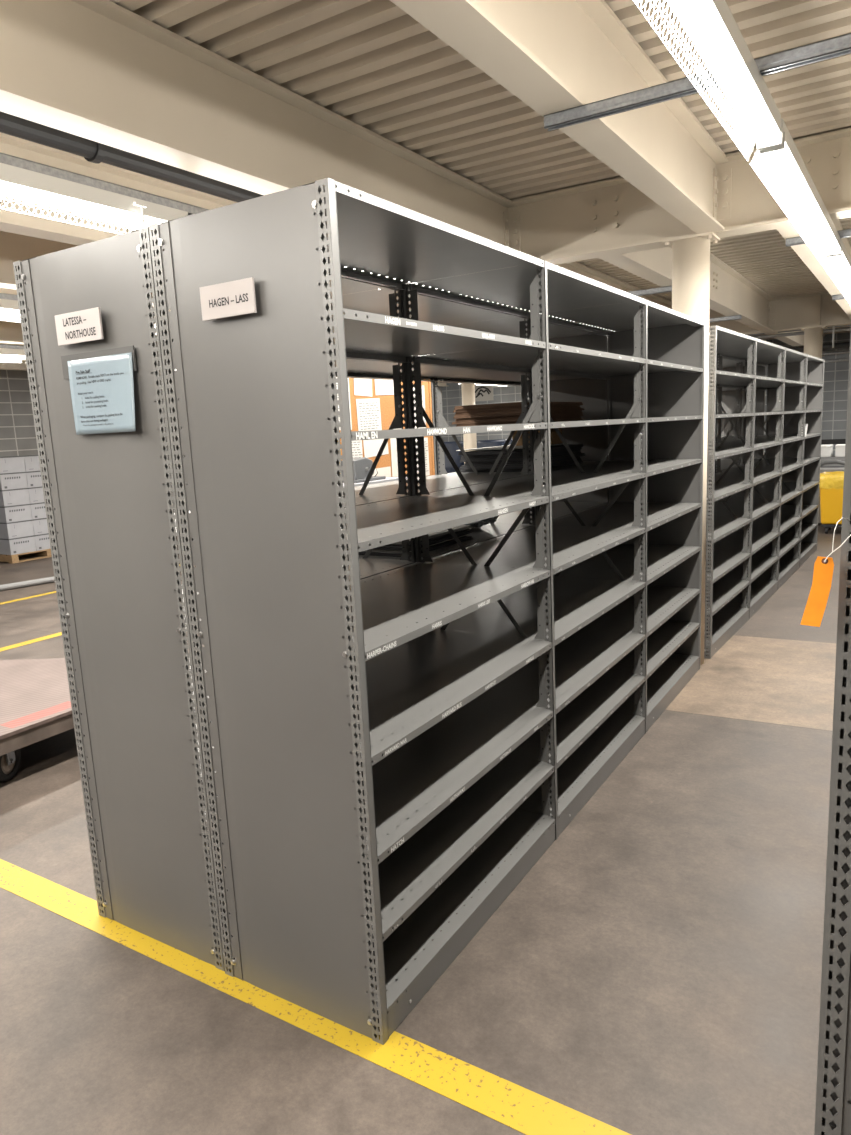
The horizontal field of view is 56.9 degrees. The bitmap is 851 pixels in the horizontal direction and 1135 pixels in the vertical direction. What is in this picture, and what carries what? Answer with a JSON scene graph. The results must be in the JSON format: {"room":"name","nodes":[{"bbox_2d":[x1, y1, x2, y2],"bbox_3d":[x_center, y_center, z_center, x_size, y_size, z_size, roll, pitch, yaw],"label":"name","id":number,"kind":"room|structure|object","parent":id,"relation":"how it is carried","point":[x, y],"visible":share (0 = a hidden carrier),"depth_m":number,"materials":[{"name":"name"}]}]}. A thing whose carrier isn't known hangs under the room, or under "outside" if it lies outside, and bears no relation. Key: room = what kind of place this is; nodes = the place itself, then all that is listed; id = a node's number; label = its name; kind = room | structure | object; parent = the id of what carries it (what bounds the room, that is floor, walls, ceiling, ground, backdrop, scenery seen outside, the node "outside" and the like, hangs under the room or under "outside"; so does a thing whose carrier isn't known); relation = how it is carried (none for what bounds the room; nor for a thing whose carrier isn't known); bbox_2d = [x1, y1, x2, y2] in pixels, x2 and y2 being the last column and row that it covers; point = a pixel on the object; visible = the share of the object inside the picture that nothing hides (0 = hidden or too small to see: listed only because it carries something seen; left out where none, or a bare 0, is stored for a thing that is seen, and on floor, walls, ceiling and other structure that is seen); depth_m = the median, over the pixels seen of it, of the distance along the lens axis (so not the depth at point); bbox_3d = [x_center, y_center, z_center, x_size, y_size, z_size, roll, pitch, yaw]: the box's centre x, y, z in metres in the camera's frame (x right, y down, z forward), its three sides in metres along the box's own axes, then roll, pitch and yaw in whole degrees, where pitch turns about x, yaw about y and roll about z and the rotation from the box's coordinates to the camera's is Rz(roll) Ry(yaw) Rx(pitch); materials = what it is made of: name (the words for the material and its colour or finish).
{"room":"warehouse storage room","nodes":[
{"label":"warehouse storage room","id":0,"kind":"room"},
{"bbox_2d":[0,348,25,362],"bbox_3d":[-4.959,-2.070,7.473,0.117,0.131,2.403,4,12,32],"label":"fluorescent fixture","id":1,"kind":"object","parent":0,"point":[16,354],"visible":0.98,"depth_m":8.33,"materials":[{"name":"white metal"}]},
{"bbox_2d":[0,299,155,327],"bbox_3d":[-2.692,-1.931,6.070,0.117,0.131,2.403,4,12,32],"label":"fluorescent fixture","id":2,"kind":"object","parent":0,"point":[7,307],"visible":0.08,"depth_m":5.58,"materials":[{"name":"white metal"}]},
{"bbox_2d":[0,370,187,512],"bbox_3d":[-7.576,-1.952,12.777,0.200,3.400,23.000,4,12,32],"label":"wall","id":3,"kind":"structure","parent":0,"point":[17,428],"depth_m":13.45,"materials":[{"name":"tile"}]},
{"bbox_2d":[0,128,850,345],"bbox_3d":[-1.023,-2.402,6.480,17.500,0.423,0.190,4,12,32],"label":"beam","id":4,"kind":"structure","parent":3,"relation":"attached to","point":[555,226],"depth_m":4.99,"materials":[{"name":"beige paint"}]},
{"bbox_2d":[339,373,434,476],"bbox_3d":[-0.441,-1.048,6.374,0.030,1.130,1.890,4,12,32],"label":"cork board","id":5,"kind":"object","parent":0,"point":[387,407],"visible":0.02,"depth_m":6.55,"materials":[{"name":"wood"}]},
{"bbox_2d":[352,440,362,457],"bbox_3d":[-0.567,-0.928,6.160,0.002,0.220,0.240,4,11,32],"label":"paper","id":6,"kind":"object","parent":5,"relation":"attached to","point":[356,445],"visible":0.48,"depth_m":6.20,"materials":[{"name":"grey paper"}]},
{"bbox_2d":[354,372,371,396],"bbox_3d":[-0.494,-1.450,6.223,0.002,0.190,0.247,4,12,32],"label":"paper","id":7,"kind":"object","parent":5,"relation":"attached to","point":[362,387],"visible":0.64,"depth_m":6.22,"materials":[{"name":"grey paper"}]},
{"bbox_2d":[356,398,381,430],"bbox_3d":[-0.451,-1.205,6.318,0.002,0.300,0.320,4,13,32],"label":"paper","id":8,"kind":"object","parent":5,"relation":"attached to","point":[368,410],"visible":0.99,"depth_m":6.31,"materials":[{"name":"grey paper"}]},
{"bbox_2d":[363,439,388,457],"bbox_3d":[-0.404,-0.991,6.416,0.002,0.177,0.348,4,12,32],"label":"paper","id":9,"kind":"object","parent":5,"relation":"attached to","point":[371,447],"visible":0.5,"depth_m":6.38,"materials":[{"name":"grey paper"}]},
{"bbox_2d":[374,374,393,394],"bbox_3d":[-0.336,-1.512,6.470,0.002,0.180,0.280,4,13,32],"label":"paper","id":10,"kind":"object","parent":5,"relation":"attached to","point":[382,387],"visible":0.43,"depth_m":6.46,"materials":[{"name":"white paper"}]},
{"bbox_2d":[390,428,401,476],"bbox_3d":[-0.242,-0.988,6.675,0.002,0.430,0.180,4,12,32],"label":"paper","id":11,"kind":"object","parent":5,"relation":"attached to","point":[393,442],"visible":0.29,"depth_m":6.64,"materials":[{"name":"grey paper"}]},
{"bbox_2d":[415,437,429,475],"bbox_3d":[-0.055,-0.975,6.980,0.002,0.340,0.320,4,13,32],"label":"paper","id":12,"kind":"object","parent":5,"relation":"attached to","point":[425,439],"visible":0.16,"depth_m":7.08,"materials":[{"name":"grey paper"}]},
{"bbox_2d":[0,525,841,1134],"bbox_3d":[0.023,0.254,8.433,17.900,0.150,23.400,4,12,32],"label":"floor","id":13,"kind":"structure","parent":0,"point":[657,969],"depth_m":2.39,"materials":[{"name":"concrete"}]},
{"bbox_2d":[0,549,51,563],"bbox_3d":[-6.101,-0.246,12.150,1.000,0.122,1.200,4,12,32],"label":"pallet","id":14,"kind":"object","parent":13,"relation":"on","point":[46,553],"visible":0.26,"depth_m":11.64,"materials":[{"name":"brown wood"}]},
{"bbox_2d":[0,536,35,554],"bbox_3d":[-6.078,-0.337,11.641,0.402,0.231,0.392,4,12,32],"label":"carton","id":15,"kind":"object","parent":14,"relation":"on","point":[26,544],"visible":0.9,"depth_m":11.49,"materials":[{"name":"white cardboard"}]},
{"bbox_2d":[0,520,33,538],"bbox_3d":[-6.089,-0.568,11.600,0.402,0.231,0.392,4,12,32],"label":"carton","id":16,"kind":"object","parent":15,"relation":"on","point":[11,530],"visible":0.86,"depth_m":11.45,"materials":[{"name":"white cardboard"}]},
{"bbox_2d":[0,504,31,522],"bbox_3d":[-6.100,-0.799,11.559,0.402,0.231,0.392,4,12,32],"label":"carton","id":17,"kind":"object","parent":16,"relation":"on","point":[16,513],"visible":0.92,"depth_m":11.42,"materials":[{"name":"white cardboard"}]},
{"bbox_2d":[0,488,29,506],"bbox_3d":[-6.111,-1.031,11.519,0.402,0.231,0.392,4,12,32],"label":"carton","id":18,"kind":"object","parent":17,"relation":"on","point":[12,497],"visible":0.93,"depth_m":11.39,"materials":[{"name":"white cardboard"}]},
{"bbox_2d":[0,472,27,489],"bbox_3d":[-6.122,-1.262,11.478,0.402,0.231,0.392,4,12,32],"label":"carton","id":19,"kind":"object","parent":18,"relation":"on","point":[18,480],"visible":0.98,"depth_m":11.36,"materials":[{"name":"white cardboard"}]},
{"bbox_2d":[0,456,25,473],"bbox_3d":[-6.133,-1.493,11.437,0.402,0.231,0.392,4,12,32],"label":"carton","id":20,"kind":"object","parent":19,"relation":"on","point":[10,464],"visible":1,"depth_m":11.34,"materials":[{"name":"white cardboard"}]},
{"bbox_2d":[33,532,58,550],"bbox_3d":[-5.870,-0.405,11.970,0.402,0.231,0.392,4,12,32],"label":"carton","id":21,"kind":"object","parent":14,"relation":"on","point":[42,542],"visible":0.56,"depth_m":11.79,"materials":[{"name":"white cardboard"}]},
{"bbox_2d":[32,518,47,534],"bbox_3d":[-5.881,-0.636,11.929,0.402,0.231,0.392,4,12,32],"label":"carton","id":22,"kind":"object","parent":21,"relation":"on","point":[40,526],"visible":0.48,"depth_m":11.75,"materials":[{"name":"white cardboard"}]},
{"bbox_2d":[30,502,45,519],"bbox_3d":[-5.892,-0.867,11.888,0.402,0.231,0.392,4,12,32],"label":"carton","id":23,"kind":"object","parent":22,"relation":"on","point":[38,511],"visible":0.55,"depth_m":11.71,"materials":[{"name":"white cardboard"}]},
{"bbox_2d":[28,487,43,503],"bbox_3d":[-5.903,-1.099,11.848,0.402,0.231,0.392,4,12,32],"label":"carton","id":24,"kind":"object","parent":23,"relation":"on","point":[36,495],"visible":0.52,"depth_m":11.67,"materials":[{"name":"white cardboard"}]},
{"bbox_2d":[26,471,41,487],"bbox_3d":[-5.914,-1.330,11.807,0.402,0.231,0.392,4,12,32],"label":"carton","id":25,"kind":"object","parent":24,"relation":"on","point":[33,477],"visible":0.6,"depth_m":11.63,"materials":[{"name":"white cardboard"}]},
{"bbox_2d":[24,455,39,471],"bbox_3d":[-5.925,-1.561,11.766,0.402,0.231,0.392,4,12,32],"label":"carton","id":26,"kind":"object","parent":25,"relation":"on","point":[31,461],"visible":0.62,"depth_m":11.59,"materials":[{"name":"white cardboard"}]},
{"bbox_2d":[0,632,61,651],"bbox_3d":[-2.990,0.506,7.387,0.110,0.001,12.000,4,12,32],"label":"floor line","id":27,"kind":"object","parent":13,"relation":"on","point":[59,633],"depth_m":6.75,"materials":[{"name":"yellow paint"}]},
{"bbox_2d":[0,576,64,590],"bbox_3d":[-4.713,0.165,9.578,0.268,0.068,3.981,5,12,36],"label":"hose","id":28,"kind":"object","parent":13,"relation":"on","point":[3,587],"visible":0.23,"depth_m":9.40,"materials":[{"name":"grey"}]},
{"bbox_2d":[0,658,73,781],"bbox_3d":[-2.605,0.896,4.270,1.440,0.280,1.880,4,12,32],"label":"cart","id":29,"kind":"object","parent":13,"relation":"on","point":[35,702],"visible":0.6,"depth_m":4.21,"materials":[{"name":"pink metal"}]},
{"bbox_2d":[13,226,609,970],"bbox_3d":[0.016,-0.149,3.951,0.622,2.201,3.662,4,12,32],"label":"shelving unit","id":30,"kind":"object","parent":13,"relation":"on","point":[124,621],"visible":0.34,"depth_m":2.47,"materials":[{"name":"grey metal"}]},
{"bbox_2d":[55,307,103,345],"bbox_3d":[-0.995,-0.694,2.270,0.205,0.086,0.021,4,12,32],"label":"sign card","id":31,"kind":"object","parent":30,"relation":"attached to","point":[81,326],"visible":1,"depth_m":2.26,"materials":[{"name":"grey"}]},
{"bbox_2d":[61,346,136,434],"bbox_3d":[-0.946,-0.506,2.270,0.328,0.232,0.022,4,12,32],"label":"instruction sheet","id":32,"kind":"object","parent":30,"relation":"attached to","point":[101,382],"visible":1,"depth_m":2.27,"materials":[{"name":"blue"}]},
{"bbox_2d":[359,536,472,556],"bbox_3d":[-0.095,-0.110,3.744,0.410,0.012,0.580,4,12,32],"label":"folder","id":33,"kind":"object","parent":30,"relation":"on","point":[464,538],"visible":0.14,"depth_m":3.58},
{"bbox_2d":[347,534,467,552],"bbox_3d":[-0.113,-0.128,3.780,0.410,0.012,0.580,3,12,31],"label":"folder","id":34,"kind":"object","parent":33,"relation":"on","point":[373,550],"visible":0.02,"depth_m":3.51,"materials":[{"name":"grey paper"}]},
{"bbox_2d":[347,530,471,550],"bbox_3d":[-0.093,-0.138,3.761,0.410,0.011,0.580,3,12,31],"label":"folder","id":35,"kind":"object","parent":34,"relation":"on","point":[462,533],"visible":0.17,"depth_m":3.61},
{"bbox_2d":[384,529,469,546],"bbox_3d":[-0.103,-0.156,3.806,0.410,0.009,0.580,4,12,32],"label":"folder","id":36,"kind":"object","parent":35,"relation":"on","point":[465,529],"visible":0.14,"depth_m":3.65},
{"bbox_2d":[369,525,471,544],"bbox_3d":[-0.098,-0.167,3.804,0.410,0.012,0.580,4,12,33],"label":"folder","id":37,"kind":"object","parent":36,"relation":"on","point":[462,527],"visible":0.14,"depth_m":3.74,"materials":[{"name":"grey paper"}]},
{"bbox_2d":[464,517,495,527],"bbox_3d":[0.232,-0.272,4.282,0.317,0.110,0.401,4,12,32],"label":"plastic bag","id":38,"kind":"object","parent":30,"relation":"on","point":[480,523],"visible":0.16,"depth_m":4.23,"materials":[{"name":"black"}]},
{"bbox_2d":[456,419,583,426],"bbox_3d":[0.595,-0.887,4.808,0.460,0.014,0.840,4,12,32],"label":"box","id":39,"kind":"object","parent":30,"relation":"on","point":[560,420],"visible":0.55,"depth_m":4.52,"materials":[{"name":"cardboard"}]},
{"bbox_2d":[452,416,580,424],"bbox_3d":[0.574,-0.902,4.811,0.460,0.015,0.840,4,12,33],"label":"box","id":40,"kind":"object","parent":39,"relation":"on","point":[575,417],"visible":0.74,"depth_m":4.52,"materials":[{"name":"cardboard"}]},
{"bbox_2d":[455,413,582,421],"bbox_3d":[0.592,-0.920,4.816,0.460,0.018,0.840,4,12,33],"label":"box","id":41,"kind":"object","parent":40,"relation":"on","point":[579,414],"visible":0.57,"depth_m":4.53,"materials":[{"name":"cardboard"}]},
{"bbox_2d":[453,410,582,418],"bbox_3d":[0.583,-0.935,4.795,0.460,0.019,0.840,4,12,33],"label":"box","id":42,"kind":"object","parent":41,"relation":"on","point":[568,411],"visible":0.59,"depth_m":4.51,"materials":[{"name":"cardboard"}]},
{"bbox_2d":[455,408,583,414],"bbox_3d":[0.594,-0.955,4.804,0.460,0.015,0.840,4,12,33],"label":"box","id":43,"kind":"object","parent":42,"relation":"on","point":[551,409],"visible":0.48,"depth_m":4.52,"materials":[{"name":"cardboard"}]},
{"bbox_2d":[453,405,580,412],"bbox_3d":[0.577,-0.971,4.808,0.460,0.015,0.840,4,12,32],"label":"box","id":44,"kind":"object","parent":43,"relation":"on","point":[551,406],"visible":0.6,"depth_m":4.52,"materials":[{"name":"cardboard"}]},
{"bbox_2d":[454,402,582,409],"bbox_3d":[0.585,-0.986,4.790,0.460,0.020,0.840,4,12,32],"label":"box","id":45,"kind":"object","parent":44,"relation":"on","point":[512,403],"visible":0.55,"depth_m":4.50,"materials":[{"name":"cardboard"}]},
{"bbox_2d":[460,460,582,471],"bbox_3d":[0.615,-0.638,4.928,0.450,0.020,0.850,4,12,33],"label":"box","id":46,"kind":"object","parent":30,"relation":"on","point":[579,461],"visible":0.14,"depth_m":4.65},
{"bbox_2d":[460,457,580,469],"bbox_3d":[0.610,-0.654,4.894,0.450,0.022,0.850,3,12,30],"label":"box","id":47,"kind":"object","parent":46,"relation":"on","point":[507,466],"visible":0.31,"depth_m":4.58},
{"bbox_2d":[465,453,584,464],"bbox_3d":[0.641,-0.680,4.917,0.450,0.018,0.850,3,12,30],"label":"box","id":48,"kind":"object","parent":47,"relation":"on","point":[578,454],"visible":0.4,"depth_m":4.64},
{"bbox_2d":[460,450,580,461],"bbox_3d":[0.613,-0.700,4.915,0.450,0.023,0.850,3,12,31],"label":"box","id":49,"kind":"object","parent":48,"relation":"on","point":[483,459],"visible":0.45,"depth_m":4.61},
{"bbox_2d":[460,447,581,457],"bbox_3d":[0.618,-0.723,4.919,0.450,0.018,0.850,3,12,31],"label":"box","id":50,"kind":"object","parent":49,"relation":"on","point":[577,448],"visible":0.36,"depth_m":4.63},
{"bbox_2d":[458,444,582,454],"bbox_3d":[0.607,-0.730,4.857,0.450,0.018,0.850,4,12,32],"label":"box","id":51,"kind":"object","parent":50,"relation":"on","point":[556,447],"visible":0.55,"depth_m":4.60,"materials":[{"name":"cardboard"}]},
{"bbox_2d":[456,443,570,450],"bbox_3d":[0.559,-0.746,4.862,0.440,0.004,0.720,4,12,32],"label":"cardboard sheet","id":52,"kind":"object","parent":51,"relation":"on","point":[508,446],"visible":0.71,"depth_m":4.73,"materials":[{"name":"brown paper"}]},
{"bbox_2d":[512,428,561,445],"bbox_3d":[0.715,-0.837,5.027,0.260,0.100,0.310,2,11,26],"label":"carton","id":53,"kind":"object","parent":52,"relation":"on","point":[555,439],"visible":0.29,"depth_m":4.97,"materials":[{"name":"cardboard"}]},
{"bbox_2d":[0,859,630,1134],"bbox_3d":[-3.130,1.111,3.995,10.900,0.001,0.118,4,12,32],"label":"floor line","id":54,"kind":"object","parent":13,"relation":"on","point":[528,1112],"depth_m":2.13,"materials":[{"name":"yellow paint"}]},
{"bbox_2d":[148,178,704,1044],"bbox_3d":[0.540,-0.116,3.620,0.601,2.201,3.662,4,12,32],"label":"shelving unit","id":55,"kind":"object","parent":13,"relation":"on","point":[363,801],"visible":1,"depth_m":2.35,"materials":[{"name":"grey metal"}]},
{"bbox_2d":[200,277,256,320],"bbox_3d":[-0.486,-0.663,1.949,0.182,0.082,0.021,4,12,32],"label":"sign card","id":56,"kind":"object","parent":55,"relation":"attached to","point":[237,297],"visible":1,"depth_m":1.94,"materials":[{"name":"grey"}]},
{"bbox_2d":[438,441,463,472],"bbox_3d":[0.491,-1.653,14.708,0.600,1.380,0.600,4,12,32],"label":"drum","id":57,"kind":"object","parent":13,"relation":"on","point":[452,447],"visible":0.21,"depth_m":14.38,"materials":[{"name":"blue"}]},
{"bbox_2d":[461,383,476,474],"bbox_3d":[0.760,-2.114,13.386,0.300,2.720,0.224,4,12,32],"label":"column","id":58,"kind":"structure","parent":13,"relation":"on","point":[468,390],"depth_m":13.19,"materials":[{"name":"beige paint"}]},
{"bbox_2d":[477,439,506,505],"bbox_3d":[1.243,-1.669,14.590,0.600,1.380,0.600,4,12,32],"label":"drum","id":59,"kind":"object","parent":13,"relation":"on","point":[499,442],"visible":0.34,"depth_m":14.23,"materials":[{"name":"blue"}]},
{"bbox_2d":[662,231,719,664],"bbox_3d":[1.711,-0.698,5.105,0.300,2.720,0.224,4,12,32],"label":"column","id":60,"kind":"structure","parent":13,"relation":"on","point":[690,253],"depth_m":4.84,"materials":[{"name":"beige paint"}]},
{"bbox_2d":[709,356,765,503],"bbox_3d":[2.482,-0.925,7.680,0.601,2.201,4.881,4,12,34],"label":"shelving unit","id":61,"kind":"object","parent":13,"relation":"on","point":[732,398],"visible":0.05,"depth_m":9.40,"materials":[{"name":"grey metal"}]},
{"bbox_2d":[704,325,824,658],"bbox_3d":[3.002,-0.890,7.336,0.601,2.201,4.881,4,12,34],"label":"shelving unit","id":62,"kind":"object","parent":13,"relation":"on","point":[755,520],"visible":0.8,"depth_m":7.20,"materials":[{"name":"grey metal"}]},
{"bbox_2d":[800,325,826,358],"bbox_3d":[5.204,-1.841,10.635,0.300,2.720,0.224,4,12,32],"label":"column","id":63,"kind":"structure","parent":13,"relation":"on","point":[813,336],"depth_m":10.35,"materials":[{"name":"beige paint"}]},
{"bbox_2d":[818,468,843,524],"bbox_3d":[5.955,-1.024,11.326,1.000,0.800,0.440,4,12,32],"label":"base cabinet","id":64,"kind":"object","parent":13,"relation":"on","point":[821,469],"visible":0.06,"depth_m":11.26,"materials":[{"name":"grey"}]},
{"bbox_2d":[819,471,843,533],"bbox_3d":[5.708,-0.871,10.518,0.815,0.804,0.565,4,12,32],"label":"bin","id":65,"kind":"object","parent":13,"relation":"on","point":[831,483],"visible":0.84,"depth_m":10.42,"materials":[{"name":"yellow plastic"}]},
{"bbox_2d":[820,488,842,524],"bbox_3d":[5.703,-0.913,10.512,0.764,0.630,0.500,4,12,32],"label":"tub","id":66,"kind":"object","parent":65,"relation":"in","point":[831,499],"depth_m":10.43,"materials":[{"name":"yellow plastic"}]},
{"bbox_2d":[820,466,843,467],"bbox_3d":[6.940,-1.332,12.982,2.100,0.740,0.800,4,12,32],"label":"side table","id":67,"kind":"object","parent":13,"relation":"on","point":[822,466],"visible":0.02,"depth_m":12.68,"materials":[{"name":"grey metal"}]},
{"bbox_2d":[821,455,844,465],"bbox_3d":[6.850,-1.759,12.890,1.500,0.138,0.600,4,12,32],"label":"crate","id":68,"kind":"object","parent":67,"relation":"on","point":[833,457],"visible":0.22,"depth_m":12.72,"materials":[{"name":"grey"}]},
{"bbox_2d":[821,444,832,456],"bbox_3d":[6.561,-1.918,12.920,0.232,0.190,0.312,4,12,32],"label":"storage box","id":69,"kind":"object","parent":68,"relation":"on","point":[826,450],"visible":0.62,"depth_m":12.78,"materials":[{"name":"white plastic"}]},
{"bbox_2d":[814,331,850,1134],"bbox_3d":[3.401,-0.502,5.032,0.601,2.201,9.757,4,12,32],"label":"shelving unit","id":70,"kind":"object","parent":13,"relation":"on","point":[833,1088],"visible":1,"depth_m":1.15,"materials":[{"name":"grey metal"}]},
{"bbox_2d":[800,517,850,626],"bbox_3d":[0.550,0.006,1.057,0.079,0.147,0.023,-4,10,-8],"label":"tag","id":71,"kind":"object","parent":70,"relation":"hanging from","point":[817,600],"visible":1,"depth_m":1.06,"materials":[{"name":"orange"}]},
{"bbox_3d":[-0.194,0.069,6.371,0.480,0.950,1.800,4,12,32],"label":"bench","id":72,"kind":"object","parent":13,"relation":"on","visible":0},
{"bbox_2d":[343,477,407,499],"bbox_3d":[-0.453,-0.483,5.880,0.310,0.330,0.750,4,12,32],"label":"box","id":73,"kind":"object","parent":72,"relation":"on","point":[388,479],"visible":0.07,"depth_m":5.78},
{"bbox_2d":[341,457,385,482],"bbox_3d":[-0.458,-0.729,5.814,0.165,0.175,0.370,4,12,32],"label":"tape dispenser","id":74,"kind":"object","parent":73,"relation":"on","point":[362,466],"visible":0.72,"depth_m":5.70,"materials":[{"name":"grey plastic"}]},
{"bbox_3d":[-3.698,-2.386,16.145,0.300,2.720,0.224,4,12,32],"label":"column","id":75,"kind":"structure","parent":13,"relation":"on","visible":0},
{"bbox_2d":[488,292,850,348],"bbox_3d":[2.470,-3.545,12.010,17.500,0.423,0.190,4,12,32],"label":"beam","id":76,"kind":"structure","parent":75,"relation":"on","point":[797,312],"depth_m":10.44,"materials":[{"name":"beige paint"}]},
{"bbox_2d":[503,150,839,325],"bbox_3d":[2.930,-2.824,7.830,4.239,0.400,6.715,4,12,32],"label":"trim","id":77,"kind":"structure","parent":76,"relation":"attached to","point":[722,179],"depth_m":4.75,"materials":[{"name":"beige paint"}]},
{"bbox_2d":[4,0,850,339],"bbox_3d":[-0.119,-2.991,7.883,17.700,0.150,23.252,4,12,32],"label":"ceiling","id":78,"kind":"structure","parent":0,"point":[371,64],"depth_m":3.53,"materials":[{"name":"metal"}]},
{"bbox_2d":[0,288,20,322],"bbox_3d":[-4.689,-1.949,4.903,0.155,0.415,6.628,4,12,32],"label":"beam","id":79,"kind":"structure","parent":78,"relation":"attached to","point":[2,290],"depth_m":6.69,"materials":[{"name":"beige paint"}]},
{"bbox_2d":[0,321,23,344],"bbox_3d":[-5.861,-2.021,5.628,0.155,0.415,6.628,4,12,32],"label":"beam","id":80,"kind":"structure","parent":78,"relation":"attached to","point":[10,332],"depth_m":8.12,"materials":[{"name":"beige paint"}]},
{"bbox_2d":[0,231,153,306],"bbox_3d":[-3.517,-1.877,4.177,0.155,0.415,6.628,4,12,32],"label":"beam","id":81,"kind":"structure","parent":78,"relation":"attached to","point":[14,247],"depth_m":5.34,"materials":[{"name":"beige paint"}]},
{"bbox_2d":[0,361,175,375],"bbox_3d":[-4.669,-3.305,12.582,0.155,0.415,6.628,4,12,32],"label":"beam","id":82,"kind":"structure","parent":78,"relation":"attached to","point":[4,365],"depth_m":10.91,"materials":[{"name":"beige paint"}]},
{"bbox_2d":[0,132,236,244],"bbox_3d":[-2.345,-1.806,3.452,0.155,0.415,6.628,4,12,32],"label":"beam","id":83,"kind":"structure","parent":78,"relation":"attached to","point":[10,221],"depth_m":4.17,"materials":[{"name":"beige paint"}]},
{"bbox_2d":[0,0,516,244],"bbox_3d":[-1.169,-1.734,2.724,0.155,0.415,6.628,4,12,32],"label":"beam","id":84,"kind":"structure","parent":78,"relation":"attached to","point":[100,71],"depth_m":3.08,"materials":[{"name":"beige paint"}]},
{"bbox_2d":[390,0,728,233],"bbox_3d":[0.007,-1.662,1.996,0.155,0.415,6.628,4,12,32],"label":"beam","id":85,"kind":"structure","parent":78,"relation":"attached to","point":[553,56],"depth_m":2.96,"materials":[{"name":"beige paint"}]},
{"bbox_2d":[544,33,850,130],"bbox_3d":[1.708,-1.519,2.038,3.000,0.041,0.042,4,12,32],"label":"channel","id":86,"kind":"object","parent":85,"relation":"attached to","point":[837,46],"visible":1,"depth_m":2.57,"materials":[{"name":"metal"}]},
{"bbox_2d":[632,0,782,160],"bbox_3d":[0.594,-1.342,1.835,0.117,0.131,2.403,4,12,32],"label":"fluorescent fixture","id":87,"kind":"object","parent":86,"relation":"hanging from","point":[711,25],"visible":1,"depth_m":2.19,"materials":[{"name":"white metal"}]},
{"bbox_2d":[557,262,671,308],"bbox_3d":[1.963,-2.899,8.477,0.155,0.415,6.628,4,12,32],"label":"beam","id":88,"kind":"structure","parent":78,"relation":"attached to","point":[576,267],"depth_m":8.41,"materials":[{"name":"beige paint"}]},
{"bbox_2d":[0,152,446,277],"bbox_3d":[-0.994,-1.712,3.866,0.042,0.041,12.000,4,12,32],"label":"channel","id":89,"kind":"object","parent":88,"relation":"attached to","point":[7,159],"visible":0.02,"depth_m":3.24,"materials":[{"name":"metal"}]},
{"bbox_2d":[0,163,187,233],"bbox_3d":[-1.772,-1.376,2.674,0.117,0.131,2.403,4,12,32],"label":"fluorescent fixture","id":90,"kind":"object","parent":89,"relation":"hanging from","point":[16,183],"visible":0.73,"depth_m":3.18,"materials":[{"name":"white metal"}]},
{"bbox_2d":[599,247,773,331],"bbox_3d":[2.905,-2.841,7.894,0.155,0.415,6.628,4,12,32],"label":"beam","id":91,"kind":"structure","parent":78,"relation":"attached to","point":[735,294],"depth_m":8.07,"materials":[{"name":"beige paint"}]},
{"bbox_2d":[627,286,671,295],"bbox_3d":[1.593,-2.369,6.887,1.260,0.041,0.042,4,12,32],"label":"channel","id":92,"kind":"object","parent":91,"relation":"attached to","point":[667,288],"visible":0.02,"depth_m":6.67,"materials":[{"name":"metal"}]},
{"bbox_2d":[729,342,849,352],"bbox_3d":[6.612,-3.301,10.261,8.400,0.700,0.112,4,12,32],"label":"pipe","id":93,"kind":"object","parent":78,"relation":"hanging from","point":[841,345],"visible":0.02,"depth_m":10.90,"materials":[{"name":"grey"}]},
{"bbox_2d":[764,330,824,355],"bbox_3d":[6.384,-3.980,13.402,0.155,0.415,6.574,4,12,32],"label":"beam","id":94,"kind":"structure","parent":78,"relation":"attached to","point":[798,340],"depth_m":12.64,"materials":[{"name":"beige paint"}]},
{"bbox_2d":[751,327,850,338],"bbox_3d":[6.502,-3.377,10.074,8.400,0.474,0.060,4,12,32],"label":"pipe","id":95,"kind":"object","parent":78,"relation":"hanging from","point":[842,328],"visible":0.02,"depth_m":10.95,"materials":[{"name":"grey"}]},
{"bbox_2d":[777,219,850,318],"bbox_3d":[3.848,-2.783,7.311,0.155,0.415,6.628,4,12,32],"label":"beam","id":96,"kind":"structure","parent":78,"relation":"attached to","point":[803,251],"depth_m":6.10,"materials":[{"name":"beige paint"}]},
{"bbox_2d":[785,229,850,246],"bbox_3d":[3.404,-2.005,4.330,2.600,0.041,0.042,4,12,32],"label":"channel","id":97,"kind":"object","parent":96,"relation":"attached to","point":[846,233],"visible":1,"depth_m":4.94,"materials":[{"name":"metal"}]},
{"bbox_2d":[749,118,840,261],"bbox_3d":[1.877,-1.762,3.868,0.117,0.131,2.403,4,12,32],"label":"fluorescent fixture","id":98,"kind":"object","parent":97,"relation":"hanging from","point":[785,159],"visible":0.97,"depth_m":3.50,"materials":[{"name":"white metal"}]},
{"bbox_2d":[435,332,849,454],"bbox_3d":[6.042,-3.489,17.786,17.900,3.400,0.200,4,12,32],"label":"wall","id":99,"kind":"structure","parent":0,"point":[835,390],"depth_m":16.29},
{"bbox_2d":[475,385,492,400],"bbox_3d":[1.473,-4.512,20.331,0.620,0.400,0.012,4,12,32],"label":"poster","id":100,"kind":"object","parent":99,"relation":"attached to","point":[482,392],"visible":0.88,"depth_m":20.30,"materials":[{"name":"grey paper"}]},
{"bbox_2d":[821,238,850,303],"bbox_3d":[3.161,-2.182,5.900,0.117,0.131,2.403,4,12,32],"label":"fluorescent fixture","id":101,"kind":"object","parent":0,"point":[842,262],"visible":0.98,"depth_m":5.41,"materials":[{"name":"white metal"}]},
{"bbox_3d":[-4.516,-1.259,0.950,17.500,0.423,0.190,4,12,32],"label":"beam","id":102,"kind":"structure","parent":0,"visible":0},
{"bbox_2d":[0,111,263,201],"bbox_3d":[-2.203,-1.728,2.586,0.130,0.130,7.600,4,12,32],"label":"pipe","id":103,"kind":"object","parent":102,"relation":"attached to","point":[92,151],"visible":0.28,"depth_m":3.69,"materials":[{"name":"grey"}]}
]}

